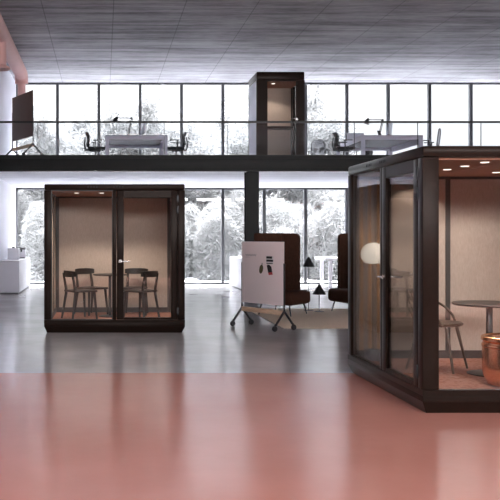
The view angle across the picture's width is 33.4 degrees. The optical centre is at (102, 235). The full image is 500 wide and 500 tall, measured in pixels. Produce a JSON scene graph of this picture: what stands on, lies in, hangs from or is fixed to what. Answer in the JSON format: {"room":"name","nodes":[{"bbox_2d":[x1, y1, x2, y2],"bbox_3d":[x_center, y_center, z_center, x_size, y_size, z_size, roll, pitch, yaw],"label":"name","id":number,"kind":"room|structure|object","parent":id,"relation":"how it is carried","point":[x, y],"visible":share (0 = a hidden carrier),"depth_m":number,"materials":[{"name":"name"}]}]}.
{"room":"office","nodes":[
{"label":"office","id":0,"kind":"room"},
{"bbox_2d":[0,71,15,259],"bbox_3d":[-2.810,-1.640,10.200,0.200,6.280,30.400,0,0,0],"label":"wall","id":1,"kind":"structure","parent":0,"point":[7,82],"depth_m":22.75,"materials":[{"name":"white paint"}]},
{"bbox_2d":[16,188,43,283],"bbox_3d":[-2.065,0.000,25.285,1.290,3.000,0.150,0,0,0],"label":"window","id":2,"kind":"structure","parent":1,"relation":"in","point":[17,189],"depth_m":25.24,"materials":[{"name":"paint"}]},
{"bbox_2d":[16,83,56,154],"bbox_3d":[-2.065,-3.315,25.300,1.290,2.930,0.120,0,0,0],"label":"window","id":3,"kind":"structure","parent":1,"relation":"in","point":[28,83],"depth_m":25.24,"materials":[{"name":"paint"}]},
{"bbox_2d":[0,172,348,187],"bbox_3d":[5.030,-1.675,22.100,15.480,0.350,6.560,0,0,0],"label":"ceiling","id":4,"kind":"structure","parent":0,"point":[16,179],"depth_m":21.13,"materials":[{"name":"paint"}]},
{"bbox_2d":[6,90,43,154],"bbox_3d":[-1.942,-2.636,19.540,0.572,1.570,1.317,0,0,-28],"label":"board","id":5,"kind":"object","parent":4,"relation":"on","point":[22,105],"visible":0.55,"depth_m":19.45,"materials":[{"name":"black metal"}]},
{"bbox_2d":[57,83,98,154],"bbox_3d":[-0.775,-3.315,25.300,1.290,2.930,0.120,0,0,0],"label":"window","id":6,"kind":"structure","parent":4,"relation":"on","point":[58,84],"depth_m":25.24,"materials":[{"name":"paint"}]},
{"bbox_2d":[84,132,104,154],"bbox_3d":[-0.215,-2.286,21.398,0.606,0.869,0.640,0,0,-5],"label":"office chair","id":7,"kind":"object","parent":4,"relation":"on","point":[95,149],"visible":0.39,"depth_m":21.27,"materials":[{"name":"black fabric"}]},
{"bbox_2d":[99,83,139,154],"bbox_3d":[0.515,-3.315,25.300,1.290,2.930,0.120,0,0,0],"label":"window","id":8,"kind":"structure","parent":4,"relation":"on","point":[99,83],"depth_m":25.24,"materials":[{"name":"paint"}]},
{"bbox_2d":[105,135,166,154],"bbox_3d":[0.855,-2.219,21.525,1.590,0.735,1.550,0,0,0],"label":"desk","id":9,"kind":"object","parent":4,"relation":"on","point":[111,141],"visible":0.84,"depth_m":21.17,"materials":[{"name":"white wood"}]},
{"bbox_2d":[112,116,132,134],"bbox_3d":[0.511,-2.857,21.200,0.557,0.541,0.180,0,0,0],"label":"desk lamp","id":10,"kind":"object","parent":9,"relation":"on","point":[116,117],"visible":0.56,"depth_m":21.18,"materials":[{"name":"black metal"}]},
{"bbox_2d":[109,140,161,144],"bbox_3d":[0.855,-2.525,21.525,1.370,0.058,1.410,0,0,0],"label":"cable tray","id":11,"kind":"object","parent":9,"relation":"on","point":[111,142],"depth_m":21.62,"materials":[{"name":"grey metal"}]},
{"bbox_2d":[139,123,145,134],"bbox_3d":[1.030,-2.797,21.350,0.180,0.419,0.500,0,0,-9],"label":"monitor","id":12,"kind":"object","parent":9,"relation":"on","point":[143,125],"visible":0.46,"depth_m":21.25,"materials":[{"name":"white plastic"}]},
{"bbox_2d":[140,83,181,154],"bbox_3d":[1.805,-3.315,25.300,1.290,2.930,0.120,0,0,0],"label":"window","id":13,"kind":"structure","parent":4,"relation":"on","point":[141,84],"depth_m":25.24,"materials":[{"name":"paint"}]},
{"bbox_2d":[167,132,187,154],"bbox_3d":[1.955,-2.286,21.397,0.606,0.869,0.640,0,0,7],"label":"office chair","id":14,"kind":"object","parent":4,"relation":"on","point":[177,148],"visible":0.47,"depth_m":21.24,"materials":[{"name":"black plastic"}]},
{"bbox_2d":[0,155,389,171],"bbox_3d":[5.030,-1.679,18.754,15.480,0.367,0.132,0,0,0],"label":"beam","id":15,"kind":"structure","parent":4,"relation":"attached to","point":[8,163],"depth_m":18.70,"materials":[{"name":"metal"}]},
{"bbox_2d":[0,121,499,153],"bbox_3d":[5.030,-2.262,18.760,15.460,0.800,0.060,0,0,0],"label":"glass railing","id":16,"kind":"object","parent":15,"relation":"on","point":[37,122],"visible":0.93,"depth_m":18.74,"materials":[{"name":"clear glass"}]},
{"bbox_2d":[182,83,222,154],"bbox_3d":[3.095,-3.315,25.300,1.290,2.930,0.120,0,0,0],"label":"window","id":17,"kind":"structure","parent":4,"relation":"on","point":[221,84],"depth_m":25.24,"materials":[{"name":"paint"}]},
{"bbox_2d":[223,83,248,154],"bbox_3d":[4.385,-3.315,25.300,1.290,2.930,0.120,0,0,0],"label":"window","id":18,"kind":"structure","parent":4,"relation":"on","point":[223,83],"depth_m":25.24,"materials":[{"name":"paint"}]},
{"bbox_2d":[248,72,304,154],"bbox_3d":[4.430,-2.976,20.742,1.200,2.250,1.216,0,0,0],"label":"booth","id":19,"kind":"object","parent":4,"relation":"on","point":[272,96],"visible":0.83,"depth_m":20.72,"materials":[{"name":"dark brown metal"},{"name":"beige felt"},{"name":"glass"}]},
{"bbox_2d":[268,126,293,129],"bbox_3d":[4.420,-2.808,21.080,1.020,0.055,0.360,0,0,0],"label":"shelf","id":20,"kind":"object","parent":19,"relation":"attached to","point":[269,127],"depth_m":20.93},
{"bbox_2d":[305,83,305,154],"bbox_3d":[5.675,-3.315,25.300,1.290,2.930,0.120,0,0,0],"label":"window","id":21,"kind":"structure","parent":4,"relation":"on","point":[305,83],"depth_m":25.24,"materials":[{"name":"paint"}]},
{"bbox_2d":[307,139,329,154],"bbox_3d":[6.372,-2.343,23.926,0.640,0.983,0.606,0,0,19],"label":"office chair","id":22,"kind":"object","parent":4,"relation":"on","point":[315,139],"visible":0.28,"depth_m":23.75,"materials":[{"name":"black fabric"}]},
{"bbox_2d":[306,83,346,154],"bbox_3d":[6.965,-3.315,25.300,1.290,2.930,0.120,0,0,0],"label":"window","id":23,"kind":"structure","parent":4,"relation":"on","point":[345,84],"depth_m":25.24,"materials":[{"name":"paint"}]},
{"bbox_2d":[331,132,353,154],"bbox_3d":[6.335,-2.286,21.401,0.606,0.869,0.640,0,0,3],"label":"office chair","id":24,"kind":"object","parent":4,"relation":"on","point":[335,139],"visible":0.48,"depth_m":21.27,"materials":[{"name":"black plastic"}]},
{"bbox_2d":[355,151,372,154],"bbox_3d":[7.573,-2.286,23.610,0.606,0.869,0.640,0,0,-24],"label":"office chair","id":25,"kind":"object","parent":4,"relation":"on","point":[366,152],"visible":0.09,"depth_m":23.68,"materials":[{"name":"black plastic"}]},
{"bbox_2d":[347,83,388,154],"bbox_3d":[8.255,-3.315,25.300,1.290,2.930,0.120,0,0,0],"label":"window","id":26,"kind":"structure","parent":4,"relation":"on","point":[348,84],"depth_m":25.24,"materials":[{"name":"paint"}]},
{"bbox_2d":[336,135,422,154],"bbox_3d":[7.410,-2.219,21.875,1.580,0.735,2.250,0,0,0],"label":"desk","id":27,"kind":"object","parent":4,"relation":"on","point":[390,143],"visible":0.65,"depth_m":21.40,"materials":[{"name":"white wood"}]},
{"bbox_2d":[347,133,363,138],"bbox_3d":[6.980,-2.717,22.400,0.460,0.260,0.180,0,0,0],"label":"monitor","id":28,"kind":"object","parent":27,"relation":"on","point":[349,135],"visible":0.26,"depth_m":22.38,"materials":[{"name":"white plastic"}]},
{"bbox_2d":[364,118,383,131],"bbox_3d":[7.181,-2.857,21.494,0.557,0.541,0.180,0,0,-3],"label":"desk lamp","id":29,"kind":"object","parent":27,"relation":"on","point":[367,119],"visible":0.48,"depth_m":21.49,"materials":[{"name":"grey plastic"}]},
{"bbox_2d":[346,140,412,147],"bbox_3d":[7.410,-2.525,21.875,1.360,0.058,2.110,0,0,0],"label":"cable tray","id":30,"kind":"object","parent":27,"relation":"on","point":[368,143],"depth_m":21.88,"materials":[{"name":"grey metal"}]},
{"bbox_2d":[386,120,392,134],"bbox_3d":[7.530,-2.802,21.300,0.180,0.429,0.480,0,0,27],"label":"monitor","id":31,"kind":"object","parent":27,"relation":"on","point":[389,130],"visible":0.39,"depth_m":21.18,"materials":[{"name":"white plastic"}]},
{"bbox_2d":[389,83,429,145],"bbox_3d":[9.545,-3.315,25.300,1.290,2.930,0.120,0,0,0],"label":"window","id":32,"kind":"structure","parent":4,"relation":"on","point":[427,84],"depth_m":25.25,"materials":[{"name":"paint"}]},
{"bbox_2d":[423,128,440,145],"bbox_3d":[8.642,-2.343,21.437,0.606,0.983,0.640,0,0,30],"label":"office chair","id":33,"kind":"object","parent":4,"relation":"on","point":[428,142],"visible":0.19,"depth_m":21.20,"materials":[{"name":"black plastic"}]},
{"bbox_2d":[430,83,470,145],"bbox_3d":[10.835,-3.315,25.300,1.290,2.930,0.120,0,0,0],"label":"window","id":34,"kind":"structure","parent":4,"relation":"on","point":[468,84],"depth_m":25.24,"materials":[{"name":"paint"}]},
{"bbox_2d":[471,83,499,145],"bbox_3d":[12.125,-3.315,25.300,1.290,2.930,0.120,0,0,0],"label":"window","id":35,"kind":"structure","parent":4,"relation":"on","point":[472,84],"depth_m":25.24,"materials":[{"name":"paint"}]},
{"bbox_2d":[0,284,499,499],"bbox_3d":[5.030,1.500,10.200,15.480,0.001,30.400,0,0,0],"label":"floor","id":36,"kind":"structure","parent":0,"point":[214,409],"depth_m":6.62,"materials":[{"name":"pink paint"}]},
{"bbox_2d":[0,258,29,293],"bbox_3d":[-2.425,1.070,22.425,0.530,0.860,3.150,0,0,0],"label":"sideboard","id":37,"kind":"object","parent":36,"relation":"on","point":[14,274],"visible":0.84,"depth_m":20.86,"materials":[{"name":"white laminate"}]},
{"bbox_2d":[7,247,19,259],"bbox_3d":[-2.440,0.468,22.100,0.300,0.342,0.300,0,0,0],"label":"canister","id":38,"kind":"object","parent":37,"relation":"on","point":[13,253],"visible":1,"depth_m":21.95,"materials":[{"name":"grey plastic"}]},
{"bbox_2d":[19,248,26,257],"bbox_3d":[-2.335,0.486,23.337,0.240,0.305,0.315,0,0,0],"label":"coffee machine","id":39,"kind":"object","parent":37,"relation":"on","point":[22,250],"visible":0.71,"depth_m":23.30,"materials":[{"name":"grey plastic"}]},
{"bbox_2d":[44,184,184,332],"bbox_3d":[0.178,0.348,13.370,2.180,2.304,1.819,0,0,0],"label":"booth","id":40,"kind":"object","parent":36,"relation":"on","point":[104,228],"visible":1,"depth_m":14.13,"materials":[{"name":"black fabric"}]},
{"bbox_2d":[61,270,97,318],"bbox_3d":[-0.385,0.943,13.061,0.465,0.778,0.432,0,0,-30],"label":"chair","id":41,"kind":"object","parent":40,"relation":"on","point":[72,274],"visible":0.98,"depth_m":12.98,"materials":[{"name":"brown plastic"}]},
{"bbox_2d":[74,268,107,315],"bbox_3d":[-0.211,0.943,13.754,0.432,0.778,0.465,0,0,-38],"label":"chair","id":42,"kind":"object","parent":40,"relation":"on","point":[90,271],"visible":0.73,"depth_m":13.77,"materials":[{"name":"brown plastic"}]},
{"bbox_2d":[93,273,126,316],"bbox_3d":[0.115,0.979,13.400,0.560,0.700,0.560,0,0,0],"label":"pedestal table","id":43,"kind":"object","parent":40,"relation":"on","point":[109,275],"visible":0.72,"depth_m":13.38,"materials":[{"name":"black metal"}]},
{"bbox_2d":[124,268,147,315],"bbox_3d":[0.553,0.943,13.767,0.432,0.778,0.465,0,0,9],"label":"chair","id":44,"kind":"object","parent":40,"relation":"on","point":[128,271],"visible":0.7,"depth_m":13.93,"materials":[{"name":"black wood"}]},
{"bbox_2d":[124,271,159,316],"bbox_3d":[0.623,0.943,13.038,0.465,0.778,0.432,0,0,44],"label":"chair","id":45,"kind":"object","parent":40,"relation":"on","point":[144,274],"visible":0.81,"depth_m":12.96,"materials":[{"name":"brown wood"}]},
{"bbox_2d":[185,188,222,283],"bbox_3d":[3.095,0.000,25.285,1.290,3.000,0.150,0,0,0],"label":"window","id":46,"kind":"structure","parent":36,"relation":"on","point":[221,189],"depth_m":25.24,"materials":[{"name":"paint"}]},
{"bbox_2d":[230,257,241,289],"bbox_3d":[4.200,1.060,22.950,0.800,0.880,2.700,0,0,0],"label":"sideboard","id":47,"kind":"object","parent":36,"relation":"on","point":[235,262],"visible":0.38,"depth_m":23.24,"materials":[{"name":"white laminate"}]},
{"bbox_2d":[223,188,263,283],"bbox_3d":[4.385,0.000,25.285,1.290,3.000,0.150,0,0,0],"label":"window","id":48,"kind":"structure","parent":36,"relation":"on","point":[262,189],"depth_m":25.24,"materials":[{"name":"paint"}]},
{"bbox_2d":[244,172,258,241],"bbox_3d":[3.480,0.000,18.970,0.400,3.000,0.360,0,0,0],"label":"column","id":49,"kind":"structure","parent":36,"relation":"on","point":[251,179],"depth_m":18.84,"materials":[{"name":"metal"}]},
{"bbox_2d":[230,241,295,331],"bbox_3d":[2.599,0.796,13.195,0.512,1.408,1.010,0,0,-33],"label":"board","id":50,"kind":"object","parent":36,"relation":"on","point":[263,288],"visible":1,"depth_m":13.18,"materials":[{"name":"white metal"}]},
{"bbox_2d":[266,256,272,263],"bbox_3d":[2.683,0.390,13.035,0.005,0.130,0.160,0,0,-33],"label":"card","id":51,"kind":"object","parent":50,"relation":"attached to","point":[269,259],"visible":1,"depth_m":13.03,"materials":[{"name":"black"}]},
{"bbox_2d":[267,265,272,274],"bbox_3d":[2.683,0.545,13.035,0.004,0.170,0.130,0,0,-33],"label":"card","id":52,"kind":"object","parent":50,"relation":"attached to","point":[269,268],"visible":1,"depth_m":13.04,"materials":[{"name":"black paper"}]},
{"bbox_2d":[264,188,305,283],"bbox_3d":[5.675,0.000,25.285,1.290,3.000,0.150,0,0,0],"label":"window","id":53,"kind":"structure","parent":36,"relation":"on","point":[265,189],"depth_m":25.24,"materials":[{"name":"paint"}]},
{"bbox_2d":[253,308,347,328],"bbox_3d":[5.265,1.492,14.860,4.670,0.015,3.480,0,0,0],"label":"rug","id":54,"kind":"object","parent":36,"relation":"on","point":[337,318],"visible":0.32,"depth_m":14.57,"materials":[{"name":"beige carpet"}]},
{"bbox_2d":[254,233,309,316],"bbox_3d":[3.410,0.717,15.380,0.800,1.538,0.840,0,0,38],"label":"chair","id":55,"kind":"object","parent":54,"relation":"on","point":[294,295],"visible":0.52,"depth_m":15.57,"materials":[{"name":"brown fabric"}]},
{"bbox_2d":[302,257,314,310],"bbox_3d":[4.100,0.949,16.150,0.250,1.070,0.250,0,0,0],"label":"lamp","id":56,"kind":"object","parent":54,"relation":"on","point":[308,263],"visible":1,"depth_m":16.10,"materials":[{"name":"black metal"}]},
{"bbox_2d":[313,284,325,311],"bbox_3d":[4.240,1.214,15.880,0.264,0.540,0.264,0,0,0],"label":"lamp","id":57,"kind":"object","parent":54,"relation":"on","point":[319,290],"visible":1,"depth_m":15.82,"materials":[{"name":"black metal"}]},
{"bbox_2d":[328,233,347,310],"bbox_3d":[4.920,0.717,15.750,0.800,1.538,0.840,0,0,-12],"label":"chair","id":58,"kind":"object","parent":54,"relation":"on","point":[339,294],"visible":0.19,"depth_m":16.05,"materials":[{"name":"brown fabric"}]},
{"bbox_2d":[315,257,336,287],"bbox_3d":[7.300,1.065,23.900,1.800,0.870,1.200,0,0,0],"label":"table","id":59,"kind":"object","parent":36,"relation":"on","point":[322,259],"visible":0.48,"depth_m":23.48,"materials":[{"name":"laminate"}]},
{"bbox_2d":[306,188,346,283],"bbox_3d":[6.965,0.000,25.285,1.290,3.000,0.150,0,0,0],"label":"window","id":60,"kind":"structure","parent":36,"relation":"on","point":[345,189],"depth_m":25.24,"materials":[{"name":"paint"}]},
{"bbox_2d":[347,188,347,232],"bbox_3d":[8.255,0.000,25.285,1.290,3.000,0.150,0,0,0],"label":"window","id":61,"kind":"structure","parent":36,"relation":"on","point":[347,188],"depth_m":25.24,"materials":[{"name":"paint"}]},
{"bbox_2d":[348,146,499,412],"bbox_3d":[3.635,0.369,7.870,2.019,2.262,2.090,0,0,0],"label":"booth","id":62,"kind":"object","parent":36,"relation":"on","point":[424,221],"visible":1,"depth_m":7.88,"materials":[{"name":"black metal"}]},
{"bbox_2d":[439,302,467,373],"bbox_3d":[3.326,0.932,8.124,0.535,0.800,0.561,0,0,41],"label":"armchair","id":63,"kind":"object","parent":62,"relation":"on","point":[442,323],"visible":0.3,"depth_m":8.02,"materials":[{"name":"brown wood"}]},
{"bbox_2d":[451,300,499,376],"bbox_3d":[3.720,0.987,7.800,0.670,0.685,0.670,0,0,0],"label":"pedestal table","id":64,"kind":"object","parent":62,"relation":"on","point":[489,305],"visible":0.68,"depth_m":7.78,"materials":[{"name":"black metal"}]},
{"bbox_2d":[481,333,499,386],"bbox_3d":[3.665,1.111,7.220,0.540,0.437,0.540,0,0,0],"label":"bucket","id":65,"kind":"object","parent":62,"relation":"on","point":[490,344],"visible":1,"depth_m":7.14,"materials":[{"name":"orange metal"}]},
{"bbox_2d":[0,0,499,82],"bbox_3d":[5.030,-4.930,10.150,15.880,0.300,30.700,0,0,0],"label":"ceiling","id":66,"kind":"structure","parent":0,"point":[56,41],"depth_m":19.80,"materials":[{"name":"concrete"}]},
{"bbox_2d":[0,13,27,95],"bbox_3d":[-2.230,-4.220,16.300,0.400,1.120,12.200,0,0,0],"label":"air duct","id":67,"kind":"object","parent":66,"relation":"hanging from","point":[9,54],"visible":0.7,"depth_m":19.02,"materials":[{"name":"pink metal"}]},
{"label":"outside","id":68,"kind":"structure","parent":0,"visible":0},
{"bbox_2d":[30,278,336,281],"bbox_3d":[15.000,1.750,82.775,150.000,0.200,114.450,0,0,0],"label":"ground","id":69,"kind":"structure","parent":68,"point":[189,279],"depth_m":29.37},
{"bbox_2d":[18,139,34,154],"bbox_3d":[-6.662,-2.736,35.159,6.780,8.823,6.175,0,0,-35],"label":"tree","id":70,"kind":"object","parent":69,"relation":"on","point":[26,139],"visible":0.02,"depth_m":35.18,"materials":[{"name":"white plant"}]},
{"bbox_2d":[18,190,35,247],"bbox_3d":[-3.700,-0.166,32.547,2.492,4.144,2.539,0,0,38],"label":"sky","id":71,"kind":"structure","parent":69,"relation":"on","point":[21,207],"depth_m":32.17,"materials":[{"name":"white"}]},
{"bbox_2d":[20,200,43,281],"bbox_3d":[-2.075,0.200,30.223,2.293,3.315,2.308,0,0,-8],"label":"shrub","id":72,"kind":"object","parent":69,"relation":"on","point":[33,240],"visible":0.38,"depth_m":29.73,"materials":[{"name":"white plant"}]},
{"bbox_2d":[18,98,113,225],"bbox_3d":[-2.078,-2.315,36.856,5.414,7.958,6.154,0,0,-17],"label":"tree","id":73,"kind":"object","parent":69,"relation":"on","point":[74,148],"visible":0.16,"depth_m":35.73,"materials":[{"name":"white plant"}]},
{"bbox_2d":[18,94,118,209],"bbox_3d":[-1.856,-2.448,39.008,6.360,8.224,5.595,0,0,17],"label":"tree","id":74,"kind":"object","parent":69,"relation":"on","point":[78,126],"visible":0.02,"depth_m":37.52,"materials":[{"name":"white plant"}]},
{"bbox_2d":[60,93,122,154],"bbox_3d":[0.590,-3.017,45.275,7.215,9.388,6.571,0,0,-30],"label":"tree","id":75,"kind":"object","parent":69,"relation":"on","point":[78,112],"visible":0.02,"depth_m":43.53,"materials":[{"name":"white plant"}]},
{"bbox_2d":[125,86,177,134],"bbox_3d":[2.667,-3.432,48.368,7.153,10.219,7.854,0,0,21],"label":"tree","id":76,"kind":"object","parent":69,"relation":"on","point":[155,86],"visible":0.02,"depth_m":46.12,"materials":[{"name":"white plant"}]},
{"bbox_2d":[84,85,219,204],"bbox_3d":[2.126,-2.729,36.730,5.977,8.785,6.794,0,0,-36],"label":"tree","id":77,"kind":"object","parent":69,"relation":"on","point":[122,129],"visible":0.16,"depth_m":35.73,"materials":[{"name":"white plant"}]},
{"bbox_2d":[160,110,212,212],"bbox_3d":[3.610,-2.207,40.559,5.432,7.761,5.964,0,0,0],"label":"tree","id":78,"kind":"object","parent":69,"relation":"on","point":[204,110],"visible":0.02,"depth_m":39.05,"materials":[{"name":"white plant"}]},
{"bbox_2d":[185,216,191,279],"bbox_3d":[2.260,0.200,30.479,2.293,3.315,2.308,0,0,31],"label":"shrub","id":79,"kind":"object","parent":69,"relation":"on","point":[187,249],"visible":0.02,"depth_m":30.24,"materials":[{"name":"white plant"}]},
{"bbox_2d":[185,202,201,277],"bbox_3d":[3.177,0.194,32.623,2.493,3.390,2.501,0,0,18],"label":"shrub","id":80,"kind":"object","parent":69,"relation":"on","point":[188,213],"visible":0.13,"depth_m":32.02,"materials":[{"name":"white plant"}]},
{"bbox_2d":[159,98,241,214],"bbox_3d":[6.055,-3.273,45.679,7.638,9.876,6.719,0,0,25],"label":"tree","id":81,"kind":"object","parent":69,"relation":"on","point":[172,117],"visible":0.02,"depth_m":46.88,"materials":[{"name":"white plant"}]},
{"bbox_2d":[179,98,247,139],"bbox_3d":[7.901,-3.719,48.438,7.326,10.768,8.328,0,0,-27],"label":"tree","id":82,"kind":"object","parent":69,"relation":"on","point":[227,98],"visible":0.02,"depth_m":50.11,"materials":[{"name":"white plant"}]},
{"bbox_2d":[191,200,243,280],"bbox_3d":[4.409,0.200,30.351,2.293,3.315,2.308,0,0,16],"label":"shrub","id":83,"kind":"object","parent":69,"relation":"on","point":[208,249],"visible":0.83,"depth_m":29.83,"materials":[{"name":"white plant"}]},
{"bbox_2d":[175,93,286,217],"bbox_3d":[5.756,-2.278,35.262,5.363,7.883,6.096,0,0,22],"label":"tree","id":84,"kind":"object","parent":69,"relation":"on","point":[236,146],"visible":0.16,"depth_m":34.05,"materials":[{"name":"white plant"}]},
{"bbox_2d":[211,190,259,239],"bbox_3d":[5.501,-0.166,32.770,2.539,4.144,2.492,0,0,8],"label":"shrub","id":85,"kind":"object","parent":69,"relation":"on","point":[238,197],"visible":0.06,"depth_m":32.37,"materials":[{"name":"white plant"}]},
{"bbox_2d":[202,85,352,209],"bbox_3d":[8.161,-3.492,39.020,7.017,10.313,7.976,0,0,-35],"label":"tree","id":86,"kind":"object","parent":69,"relation":"on","point":[315,107],"visible":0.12,"depth_m":37.95,"materials":[{"name":"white plant"}]},
{"bbox_2d":[259,200,302,280],"bbox_3d":[6.524,0.200,30.522,2.293,3.315,2.308,0,0,-5],"label":"shrub","id":87,"kind":"object","parent":69,"relation":"on","point":[277,221],"visible":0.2,"depth_m":30.19,"materials":[{"name":"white plant"}]},
{"bbox_2d":[277,201,317,276],"bbox_3d":[7.806,0.194,32.682,2.493,3.390,2.501,0,0,-5],"label":"shrub","id":88,"kind":"object","parent":69,"relation":"on","point":[309,210],"visible":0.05,"depth_m":32.49,"materials":[{"name":"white plant"}]},
{"bbox_2d":[307,190,324,216],"bbox_3d":[13.450,-1.560,49.024,4.985,6.446,4.385,0,0,32],"label":"tree","id":89,"kind":"object","parent":69,"relation":"on","point":[320,204],"visible":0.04,"depth_m":48.13,"materials":[{"name":"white plant"}]},
{"bbox_2d":[307,199,344,280],"bbox_3d":[8.682,0.200,30.565,2.293,3.315,2.308,0,0,-32],"label":"shrub","id":90,"kind":"object","parent":69,"relation":"on","point":[325,228],"visible":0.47,"depth_m":30.12,"materials":[{"name":"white plant"}]},
{"bbox_2d":[279,93,373,202],"bbox_3d":[11.235,-3.284,46.304,7.626,9.923,6.945,0,0,44],"label":"tree","id":91,"kind":"object","parent":69,"relation":"on","point":[328,140],"visible":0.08,"depth_m":45.38,"materials":[{"name":"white plant"}]},
{"bbox_2d":[311,190,344,213],"bbox_3d":[10.754,-0.679,35.591,3.608,4.695,3.286,0,0,6],"label":"tree","id":92,"kind":"object","parent":69,"relation":"on","point":[333,195],"visible":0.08,"depth_m":34.87,"materials":[{"name":"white plant"}]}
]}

